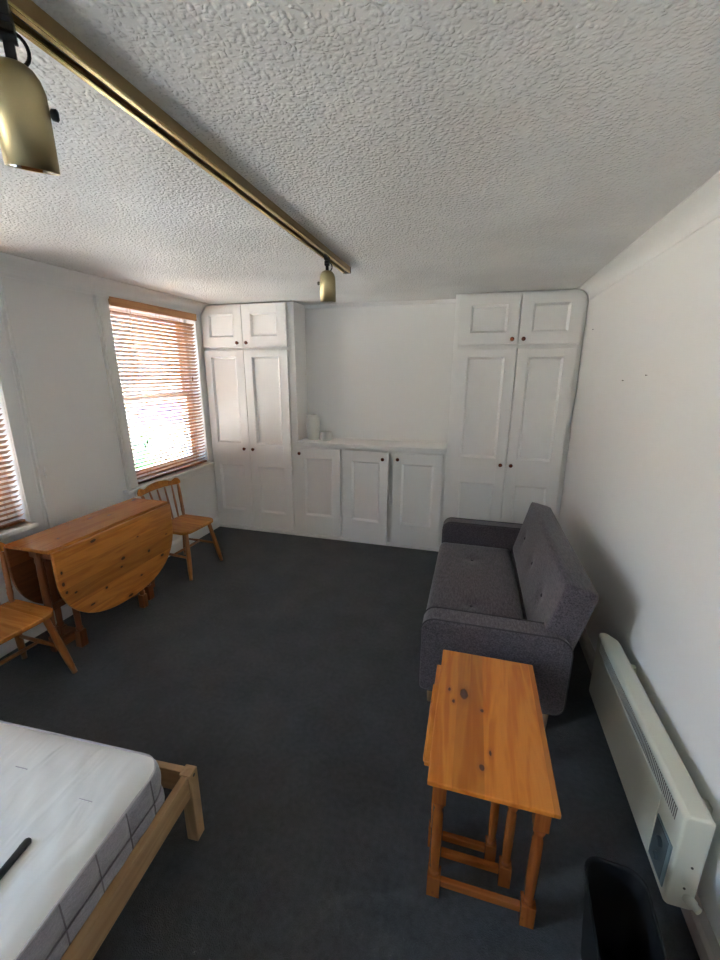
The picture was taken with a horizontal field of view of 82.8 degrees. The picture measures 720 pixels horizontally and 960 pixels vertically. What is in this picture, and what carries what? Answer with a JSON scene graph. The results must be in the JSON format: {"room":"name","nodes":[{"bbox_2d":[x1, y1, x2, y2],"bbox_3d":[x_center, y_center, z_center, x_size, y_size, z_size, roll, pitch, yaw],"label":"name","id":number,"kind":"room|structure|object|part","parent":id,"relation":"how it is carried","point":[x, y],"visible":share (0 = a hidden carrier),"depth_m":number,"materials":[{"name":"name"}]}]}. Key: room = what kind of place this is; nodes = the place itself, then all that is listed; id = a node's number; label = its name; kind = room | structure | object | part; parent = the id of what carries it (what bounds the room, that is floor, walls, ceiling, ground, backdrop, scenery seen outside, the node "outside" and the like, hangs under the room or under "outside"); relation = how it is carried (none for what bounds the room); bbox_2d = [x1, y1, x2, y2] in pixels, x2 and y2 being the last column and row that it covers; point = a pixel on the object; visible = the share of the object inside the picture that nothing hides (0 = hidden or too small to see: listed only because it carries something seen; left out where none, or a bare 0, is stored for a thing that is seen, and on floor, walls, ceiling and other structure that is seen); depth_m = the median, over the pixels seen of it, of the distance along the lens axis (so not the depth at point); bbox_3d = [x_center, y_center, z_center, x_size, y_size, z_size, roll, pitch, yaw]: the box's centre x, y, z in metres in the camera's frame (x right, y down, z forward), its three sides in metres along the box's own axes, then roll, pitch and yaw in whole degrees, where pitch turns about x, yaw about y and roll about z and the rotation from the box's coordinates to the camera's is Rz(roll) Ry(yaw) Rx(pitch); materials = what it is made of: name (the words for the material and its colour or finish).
{"room":"studio apartment","nodes":[
{"label":"studio apartment","id":0,"kind":"room"},
{"bbox_2d":[0,276,218,605],"bbox_3d":[-2.300,-0.026,2.076,0.260,2.268,5.260,4,15,15],"label":"wall","id":1,"kind":"structure","parent":0,"point":[55,330],"depth_m":2.76,"materials":[{"name":"white paint"}]},
{"bbox_2d":[0,449,38,543],"bbox_3d":[-2.255,-0.280,1.958,0.250,1.500,0.970,4,15,15],"label":"window","id":2,"kind":"structure","parent":1,"relation":"in","point":[10,535],"depth_m":2.48,"materials":[{"name":"white"}]},
{"bbox_3d":[-2.308,0.003,2.053,0.040,0.675,0.830,4,15,15],"label":"sash","id":3,"kind":"part","parent":2,"relation":"part of","materials":[{"name":"white wood"}]},
{"bbox_3d":[-2.326,-0.323,1.972,0.100,1.425,0.920,4,15,15],"label":"frame","id":4,"kind":"part","parent":2,"relation":"part of","materials":[{"name":"white wood"}]},
{"bbox_2d":[0,408,25,529],"bbox_3d":[-2.193,-0.320,1.935,0.065,1.435,0.916,4,15,15],"label":"blind","id":5,"kind":"object","parent":2,"relation":"attached to","point":[1,420],"visible":1,"depth_m":2.42,"materials":[{"name":"brown wood"}]},
{"bbox_3d":[-2.204,0.358,2.117,0.030,0.016,0.896,4,15,15],"label":"rail","id":6,"kind":"part","parent":5,"relation":"part of","materials":[{"name":"brown wood"}]},
{"bbox_3d":[-2.210,0.412,2.128,0.150,0.075,0.970,4,15,15],"label":"sill","id":7,"kind":"part","parent":2,"relation":"part of","materials":[{"name":"white paint"}]},
{"bbox_2d":[0,276,51,533],"bbox_3d":[-2.030,-0.348,2.435,0.030,1.610,0.112,4,15,15],"label":"trim","id":8,"kind":"structure","parent":1,"relation":"attached to","point":[11,382],"depth_m":2.44,"materials":[{"name":"white paint"}]},
{"bbox_2d":[0,251,209,315],"bbox_3d":[-2.151,-1.025,1.628,0.112,0.105,4.996,4,15,15],"label":"trim","id":9,"kind":"structure","parent":1,"relation":"attached to","point":[13,266],"depth_m":2.75,"materials":[{"name":"white paint"}]},
{"bbox_2d":[0,517,219,657],"bbox_3d":[-2.209,1.065,2.174,0.022,0.109,4.955,4,15,15],"label":"baseboard","id":10,"kind":"structure","parent":1,"relation":"attached to","point":[7,647],"depth_m":2.80,"materials":[{"name":"white paint"}]},
{"bbox_2d":[92,295,137,489],"bbox_3d":[-1.834,-0.601,3.101,0.030,1.460,0.156,4,15,15],"label":"trim","id":11,"kind":"structure","parent":1,"relation":"attached to","point":[100,303],"depth_m":3.06,"materials":[{"name":"white paint"}]},
{"bbox_2d":[109,305,214,495],"bbox_3d":[-1.787,-0.712,3.599,0.250,1.500,1.140,4,15,15],"label":"window","id":12,"kind":"structure","parent":1,"relation":"in","point":[198,469],"depth_m":3.71,"materials":[{"name":"white"}]},
{"bbox_3d":[-1.871,-1.072,3.571,0.006,0.630,0.810,4,15,15],"label":"glass pane","id":13,"kind":"part","parent":12,"relation":"part of","materials":[{"name":"white"}]},
{"bbox_3d":[-1.871,-1.072,3.571,0.040,0.710,0.890,4,15,15],"label":"sash","id":14,"kind":"part","parent":12,"relation":"part of","materials":[{"name":"white wood"}]},
{"bbox_2d":[108,296,206,483],"bbox_3d":[-1.716,-0.761,3.609,0.065,1.435,0.976,4,15,15],"label":"blind","id":15,"kind":"object","parent":12,"relation":"attached to","point":[113,301],"visible":0.88,"depth_m":3.51,"materials":[{"name":"brown wood"}]},
{"bbox_3d":[-1.786,-0.808,3.263,0.004,1.047,0.002,4,15,15],"label":"pull cord","id":16,"kind":"part","parent":15,"relation":"part of","materials":[{"name":"white fabric"}]},
{"bbox_3d":[-1.778,-0.830,3.287,0.004,1.017,0.002,4,15,15],"label":"pull cord","id":17,"kind":"part","parent":15,"relation":"part of","materials":[{"name":"white fabric"}]},
{"bbox_3d":[-1.722,-0.735,3.628,0.036,1.375,0.620,4,15,15],"label":"ladder cord","id":18,"kind":"part","parent":15,"relation":"part of","materials":[{"name":"white fabric"}]},
{"bbox_3d":[-1.727,-0.083,3.791,0.030,0.016,0.956,4,15,15],"label":"rail","id":19,"kind":"part","parent":15,"relation":"part of","materials":[{"name":"brown wood"}]},
{"bbox_3d":[-1.831,-0.438,3.727,0.006,0.595,0.810,4,15,15],"label":"glass pane","id":20,"kind":"part","parent":12,"relation":"part of","materials":[{"name":"white"}]},
{"bbox_3d":[-1.831,-0.438,3.727,0.040,0.675,0.890,4,15,15],"label":"sash","id":21,"kind":"part","parent":12,"relation":"part of","materials":[{"name":"white"}]},
{"bbox_3d":[-1.742,-0.020,3.768,0.150,0.075,1.140,4,15,15],"label":"sill","id":22,"kind":"part","parent":12,"relation":"part of","materials":[{"name":"white paint"}]},
{"bbox_2d":[0,527,699,959],"bbox_3d":[-0.591,1.256,1.926,3.815,0.120,5.560,4,15,15],"label":"floor","id":23,"kind":"structure","parent":0,"point":[285,671],"depth_m":1.80,"materials":[{"name":"grey carpet"}]},
{"bbox_2d":[0,542,77,673],"bbox_3d":[-1.879,0.758,2.110,0.456,0.746,0.452,5,16,19],"label":"dining chair","id":24,"kind":"object","parent":23,"relation":"on","point":[17,617],"visible":0.98,"depth_m":2.21,"materials":[{"name":"brown wood"}]},
{"bbox_3d":[-2.072,0.412,2.089,0.043,0.069,0.452,5,16,19],"label":"crest rail","id":25,"kind":"part","parent":24,"relation":"part of","materials":[{"name":"brown wood"}]},
{"bbox_3d":[-1.964,0.540,2.273,0.030,0.281,0.105,-11,19,-37],"label":"post","id":26,"kind":"part","parent":24,"relation":"part of","materials":[{"name":"brown wood"}]},
{"bbox_3d":[-1.958,0.883,2.338,0.037,0.387,0.129,-11,19,-37],"label":"leg","id":27,"kind":"part","parent":24,"relation":"part of","materials":[{"name":"brown wood"}]},
{"bbox_3d":[-1.850,0.739,2.094,0.352,0.026,0.376,5,16,19],"label":"seat","id":28,"kind":"part","parent":24,"relation":"part of","materials":[{"name":"brown wood"}]},
{"bbox_3d":[-1.649,0.909,2.246,0.109,0.385,0.037,-7,16,-25],"label":"leg","id":29,"kind":"part","parent":24,"relation":"part of","materials":[{"name":"brown wood"}]},
{"bbox_2d":[3,498,172,651],"bbox_3d":[-1.659,0.608,2.677,0.350,0.740,0.890,4,15,15],"label":"table","id":30,"kind":"object","parent":23,"relation":"on","point":[99,560],"visible":0.95,"depth_m":2.47,"materials":[{"name":"brown wood"}]},
{"bbox_3d":[-1.868,0.709,2.500,0.046,0.635,0.046,4,15,15],"label":"leg","id":31,"kind":"part","parent":30,"relation":"part of","materials":[{"name":"brown wood"}]},
{"bbox_3d":[-1.778,0.967,2.453,0.035,0.050,0.136,4,15,15],"label":"foot rail","id":32,"kind":"part","parent":30,"relation":"part of","materials":[{"name":"brown wood"}]},
{"bbox_3d":[-1.797,0.944,2.542,0.104,0.050,0.032,4,15,15],"label":"foot rail","id":33,"kind":"part","parent":30,"relation":"part of","materials":[{"name":"brown wood"}]},
{"bbox_3d":[-1.724,0.719,2.462,0.046,0.635,0.046,4,15,15],"label":"leg","id":34,"kind":"part","parent":30,"relation":"part of","materials":[{"name":"brown wood"}]},
{"bbox_3d":[-1.563,0.609,2.880,0.042,0.635,0.042,4,15,15],"label":"gate leg","id":35,"kind":"part","parent":30,"relation":"part of","materials":[{"name":"brown wood"}]},
{"bbox_3d":[-1.575,0.582,2.984,0.046,0.635,0.046,4,15,15],"label":"leg","id":36,"kind":"part","parent":30,"relation":"part of","materials":[{"name":"brown wood"}]},
{"bbox_2d":[60,760,203,959],"bbox_3d":[-1.469,1.357,0.710,1.420,0.300,1.930,3,15,11],"label":"frame","id":37,"kind":"object","parent":23,"relation":"on","point":[183,781],"visible":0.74,"depth_m":1.22,"materials":[{"name":"brown wood"}]},
{"bbox_2d":[0,720,164,959],"bbox_3d":[-1.447,1.155,0.672,1.310,0.222,1.750,3,15,12],"label":"mattress","id":38,"kind":"object","parent":37,"relation":"on","point":[84,806],"depth_m":1.13,"materials":[{"name":"grey fabric"}]},
{"bbox_3d":[-0.887,0.977,0.961,0.021,0.021,0.242,2,15,7],"label":"torch handle","id":39,"kind":"part","parent":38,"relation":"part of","materials":[{"name":"black plastic"}]},
{"bbox_3d":[-1.276,1.023,1.580,1.334,0.093,0.024,3,15,11],"label":"rail","id":40,"kind":"part","parent":37,"relation":"part of","materials":[{"name":"brown wood"}]},
{"bbox_3d":[-0.603,1.161,1.468,0.043,0.300,0.043,3,15,11],"label":"post","id":41,"kind":"part","parent":37,"relation":"part of","materials":[{"name":"brown wood"}]},
{"bbox_2d":[137,478,222,580],"bbox_3d":[-1.515,0.394,3.488,0.456,0.746,0.452,5,16,19],"label":"dining chair","id":42,"kind":"object","parent":23,"relation":"on","point":[184,524],"visible":0.77,"depth_m":3.49,"materials":[{"name":"brown wood"}]},
{"bbox_3d":[-1.708,0.049,3.468,0.043,0.069,0.452,5,16,19],"label":"crest rail","id":43,"kind":"part","parent":42,"relation":"part of","materials":[{"name":"brown wood"}]},
{"bbox_3d":[-1.600,0.177,3.651,0.030,0.281,0.105,-11,19,-37],"label":"post","id":44,"kind":"part","parent":42,"relation":"part of","materials":[{"name":"brown wood"}]},
{"bbox_3d":[-1.594,0.520,3.717,0.037,0.387,0.129,-11,19,-37],"label":"leg","id":45,"kind":"part","parent":42,"relation":"part of","materials":[{"name":"brown wood"}]},
{"bbox_3d":[-1.394,0.624,3.325,0.038,0.385,0.108,-7,16,-25],"label":"leg","id":46,"kind":"part","parent":42,"relation":"part of","materials":[{"name":"brown wood"}]},
{"bbox_3d":[-1.486,0.376,3.473,0.352,0.026,0.376,5,16,19],"label":"seat","id":47,"kind":"part","parent":42,"relation":"part of","materials":[{"name":"brown wood"}]},
{"bbox_3d":[-1.285,0.546,3.624,0.109,0.385,0.037,-7,16,-25],"label":"leg","id":48,"kind":"part","parent":42,"relation":"part of","materials":[{"name":"brown wood"}]},
{"bbox_2d":[201,301,307,535],"bbox_3d":[-1.053,-0.585,4.213,0.970,2.266,0.333,4,15,15],"label":"tall cabinet","id":49,"kind":"object","parent":23,"relation":"on","point":[255,353],"visible":0.95,"depth_m":4.05,"materials":[{"name":"white wood"}]},
{"bbox_3d":[-1.325,-1.472,3.925,0.434,0.382,0.033,4,15,15],"label":"door","id":50,"kind":"part","parent":49,"relation":"part of","materials":[{"name":"white wood"}]},
{"bbox_3d":[-1.330,-0.386,4.213,0.434,1.807,0.033,4,15,15],"label":"door","id":51,"kind":"part","parent":49,"relation":"part of","materials":[{"name":"white wood"}]},
{"bbox_3d":[-0.893,-1.440,3.810,0.453,0.382,0.033,4,15,15],"label":"door","id":52,"kind":"part","parent":49,"relation":"part of","materials":[{"name":"white wood"}]},
{"bbox_3d":[-0.898,-0.354,4.098,0.453,1.807,0.033,4,15,15],"label":"door","id":53,"kind":"part","parent":49,"relation":"part of","materials":[{"name":"white wood"}]},
{"bbox_2d":[296,445,446,551],"bbox_3d":[0.103,0.135,4.061,1.449,0.962,0.355,4,15,15],"label":"base cabinet","id":54,"kind":"object","parent":23,"relation":"on","point":[395,498],"visible":0.94,"depth_m":3.93,"materials":[{"name":"white wood"}]},
{"bbox_3d":[-0.407,0.125,4.084,0.452,0.900,0.033,4,15,15],"label":"door","id":55,"kind":"part","parent":54,"relation":"part of","materials":[{"name":"white wood"}]},
{"bbox_3d":[0.054,0.167,3.951,0.442,0.908,0.033,5,16,18],"label":"door","id":56,"kind":"part","parent":54,"relation":"part of","materials":[{"name":"white wood"}]},
{"bbox_2d":[296,437,446,452],"bbox_3d":[0.111,-0.354,3.944,1.443,0.042,0.332,4,15,15],"label":"shelf","id":57,"kind":"object","parent":54,"relation":"on","point":[389,444],"visible":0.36,"depth_m":3.88,"materials":[{"name":"white wood"}]},
{"bbox_2d":[306,414,319,439],"bbox_3d":[-0.468,-0.531,4.086,0.133,0.247,0.133,4,15,15],"label":"ceramic vase","id":58,"kind":"object","parent":57,"relation":"on","point":[312,421],"visible":1,"depth_m":4.04,"materials":[{"name":"white ceramic"}]},
{"bbox_2d":[320,431,331,440],"bbox_3d":[-0.335,-0.435,4.030,0.115,0.090,0.115,4,15,15],"label":"ceramic pot","id":59,"kind":"object","parent":57,"relation":"on","point":[324,435],"visible":1,"depth_m":3.99,"materials":[{"name":"white ceramic"}]},
{"bbox_3d":[0.528,0.200,3.832,0.454,0.908,0.033,4,15,14],"label":"door","id":60,"kind":"part","parent":54,"relation":"part of","materials":[{"name":"white wood"}]},
{"bbox_2d":[423,684,499,861],"bbox_3d":[0.398,1.091,1.542,0.295,0.405,0.350,4,15,15],"label":"table","id":61,"kind":"object","parent":23,"relation":"on","point":[489,848],"visible":0.23,"depth_m":1.42,"materials":[{"name":"orange wood"}]},
{"bbox_3d":[0.265,1.129,1.432,0.036,0.387,0.036,4,15,15],"label":"leg","id":62,"kind":"part","parent":61,"relation":"part of","materials":[{"name":"orange wood"}]},
{"bbox_3d":[0.453,1.143,1.382,0.036,0.387,0.036,4,15,15],"label":"leg","id":63,"kind":"part","parent":61,"relation":"part of","materials":[{"name":"orange wood"}]},
{"bbox_2d":[424,665,519,888],"bbox_3d":[0.426,1.069,1.532,0.334,0.453,0.466,4,15,15],"label":"table","id":64,"kind":"object","parent":23,"relation":"on","point":[503,868],"visible":0.2,"depth_m":1.36,"materials":[{"name":"orange wood"}]},
{"bbox_3d":[0.481,1.136,1.315,0.038,0.435,0.038,4,15,15],"label":"leg","id":65,"kind":"part","parent":64,"relation":"part of","materials":[{"name":"orange wood"}]},
{"bbox_2d":[426,650,560,929],"bbox_3d":[0.449,1.055,1.491,0.360,0.500,0.608,4,15,15],"label":"table","id":66,"kind":"object","parent":23,"relation":"on","point":[489,739],"visible":1,"depth_m":1.30,"materials":[{"name":"orange wood"}]},
{"bbox_3d":[0.242,1.118,1.287,0.042,0.482,0.042,4,15,15],"label":"leg","id":67,"kind":"part","parent":66,"relation":"part of","materials":[{"name":"orange wood"}]},
{"bbox_3d":[0.517,1.139,1.214,0.042,0.482,0.042,4,15,15],"label":"leg","id":68,"kind":"part","parent":66,"relation":"part of","materials":[{"name":"orange wood"}]},
{"bbox_2d":[418,502,598,728],"bbox_3d":[0.828,0.644,2.535,0.749,0.765,1.450,4,15,15],"label":"sofa","id":69,"kind":"object","parent":23,"relation":"on","point":[515,592],"visible":0.98,"depth_m":2.00,"materials":[{"name":"grey fabric"}]},
{"bbox_3d":[0.361,1.075,2.111,0.036,0.145,0.036,4,15,15],"label":"leg","id":70,"kind":"part","parent":69,"relation":"part of","materials":[{"name":"brown wood"}]},
{"bbox_2d":[426,542,522,618],"bbox_3d":[0.719,0.703,2.581,0.523,0.156,1.186,4,15,15],"label":"seat cushion","id":71,"kind":"object","parent":69,"relation":"on","point":[480,577],"depth_m":2.57,"materials":[{"name":"grey fabric"}]},
{"bbox_3d":[0.972,0.522,3.172,0.655,0.395,0.125,4,15,15],"label":"armrest","id":72,"kind":"part","parent":69,"relation":"part of","materials":[{"name":"grey fabric"}]},
{"bbox_3d":[0.620,0.848,1.937,0.655,0.395,0.125,4,15,15],"label":"armrest","id":73,"kind":"part","parent":69,"relation":"part of","materials":[{"name":"grey fabric"}]},
{"bbox_3d":[1.024,0.782,2.515,0.110,0.210,1.190,4,15,15],"label":"rail","id":74,"kind":"part","parent":69,"relation":"part of","materials":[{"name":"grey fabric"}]},
{"bbox_3d":[0.878,1.121,1.944,0.036,0.145,0.036,4,15,15],"label":"leg","id":75,"kind":"part","parent":69,"relation":"part of","materials":[{"name":"brown wood"}]},
{"bbox_3d":[1.069,0.503,2.373,0.221,0.407,1.255,4,15,15],"label":"backrest","id":76,"kind":"part","parent":69,"relation":"part of","materials":[{"name":"grey fabric"}]},
{"bbox_2d":[442,289,587,528],"bbox_3d":[1.284,-0.411,3.593,0.987,2.266,0.333,4,15,15],"label":"tall cabinet","id":77,"kind":"object","parent":23,"relation":"on","point":[511,409],"visible":0.79,"depth_m":3.40,"materials":[{"name":"white wood"}]},
{"bbox_3d":[1.036,-0.205,3.586,0.463,1.798,0.033,4,15,15],"label":"door","id":78,"kind":"part","parent":77,"relation":"part of","materials":[{"name":"white wood"}]},
{"bbox_3d":[1.041,-1.290,3.299,0.463,0.378,0.033,4,15,15],"label":"door","id":79,"kind":"part","parent":77,"relation":"part of","materials":[{"name":"white wood"}]},
{"bbox_3d":[1.474,-0.172,3.470,0.432,1.798,0.033,4,15,15],"label":"door","id":80,"kind":"part","parent":77,"relation":"part of","materials":[{"name":"white wood"}]},
{"bbox_3d":[1.485,-1.257,3.181,0.444,0.378,0.033,4,15,15],"label":"door","id":81,"kind":"part","parent":77,"relation":"part of","materials":[{"name":"white wood"}]},
{"bbox_2d":[581,856,667,959],"bbox_3d":[0.677,1.273,1.081,0.158,0.292,0.288,5,16,19],"label":"waste bin","id":82,"kind":"object","parent":23,"relation":"on","point":[620,922],"visible":1,"depth_m":1.16,"materials":[{"name":"black plastic"}]},
{"bbox_2d":[0,0,719,304],"bbox_3d":[-0.581,-1.067,1.311,3.815,0.150,5.560,4,15,15],"label":"ceiling","id":83,"kind":"structure","parent":0,"point":[438,149],"depth_m":1.13,"materials":[{"name":"paint"}]},
{"bbox_2d":[7,0,350,273],"bbox_3d":[-0.427,-0.960,1.278,0.048,0.036,2.627,4,15,15],"label":"track","id":84,"kind":"object","parent":83,"relation":"attached to","point":[32,22],"visible":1,"depth_m":0.94,"materials":[{"name":"gold metal"}]},
{"bbox_2d":[0,0,59,175],"bbox_3d":[-0.612,-0.688,0.738,0.107,0.232,0.102,5,16,18],"label":"track spotlight","id":85,"kind":"object","parent":84,"relation":"attached to","point":[27,141],"visible":1,"depth_m":0.72,"materials":[{"name":"gold metal"}]},
{"bbox_3d":[-0.599,-0.741,0.698,0.026,0.047,0.024,-8,17,-29],"label":"arm","id":86,"kind":"part","parent":85,"relation":"part of","materials":[{"name":"black plastic"}]},
{"bbox_3d":[-0.614,-0.655,0.747,0.085,0.163,0.110,-8,17,-29],"label":"lamp shade","id":87,"kind":"part","parent":85,"relation":"part of","materials":[{"name":"gold metal"}]},
{"bbox_2d":[317,254,335,301],"bbox_3d":[-0.174,-1.082,2.206,0.092,0.230,0.093,14,20,43],"label":"track spotlight","id":88,"kind":"object","parent":84,"relation":"attached to","point":[327,284],"visible":0.98,"depth_m":2.18,"materials":[{"name":"gold metal"}]},
{"bbox_3d":[-0.175,-1.137,2.177,0.026,0.047,0.020,2,15,5],"label":"arm","id":89,"kind":"part","parent":88,"relation":"part of","materials":[{"name":"black plastic"}]},
{"bbox_3d":[-0.175,-1.048,2.215,0.085,0.159,0.096,2,15,5],"label":"lamp shade","id":90,"kind":"part","parent":88,"relation":"part of","materials":[{"name":"gold metal"}]},
{"bbox_2d":[305,303,521,441],"bbox_3d":[0.060,-0.568,4.162,3.665,2.268,0.150,4,15,15],"label":"wall","id":91,"kind":"structure","parent":0,"point":[374,372],"depth_m":3.92,"materials":[{"name":"white paint"}]},
{"bbox_2d":[304,299,455,308],"bbox_3d":[0.159,-1.619,3.760,1.450,0.030,0.030,4,15,15],"label":"trim","id":92,"kind":"structure","parent":91,"relation":"attached to","point":[442,301],"depth_m":3.75,"materials":[{"name":"white paint"}]},
{"bbox_2d":[558,217,719,945],"bbox_3d":[1.180,0.234,1.152,0.150,2.268,5.560,4,15,15],"label":"wall","id":93,"kind":"structure","parent":0,"point":[639,512],"depth_m":1.71,"materials":[{"name":"white paint"}]},
{"bbox_2d":[577,171,719,299],"bbox_3d":[1.033,-0.797,0.780,0.092,0.085,4.996,4,15,15],"label":"trim","id":94,"kind":"structure","parent":93,"relation":"attached to","point":[702,207],"depth_m":1.78,"materials":[{"name":"white paint"}]},
{"bbox_2d":[579,628,719,959],"bbox_3d":[1.046,1.325,1.314,0.035,0.075,4.955,4,15,15],"label":"baseboard","id":95,"kind":"structure","parent":93,"relation":"attached to","point":[707,946],"depth_m":1.22,"materials":[{"name":"grey paint"}]},
{"bbox_2d":[589,633,715,914],"bbox_3d":[1.086,1.022,1.585,0.138,0.351,0.920,4,15,15],"label":"heater","id":96,"kind":"object","parent":93,"relation":"attached to","point":[676,827],"visible":1,"depth_m":1.36,"materials":[{"name":"beige metal"}]},
{"bbox_3d":[1.053,1.026,1.670,0.004,0.251,0.740,4,15,15],"label":"panel","id":97,"kind":"part","parent":96,"relation":"part of","materials":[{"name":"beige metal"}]},
{"bbox_2d":[600,643,677,819],"bbox_3d":[1.038,0.890,1.572,0.002,0.044,0.785,4,15,15],"label":"grille","id":98,"kind":"object","parent":96,"relation":"attached to","point":[664,787],"depth_m":1.46,"materials":[{"name":"beige metal"}]},
{"bbox_3d":[0.938,1.155,1.278,0.005,0.166,0.102,4,15,15],"label":"control panel","id":99,"kind":"part","parent":96,"relation":"part of","materials":[{"name":"grey plastic"}]}
]}

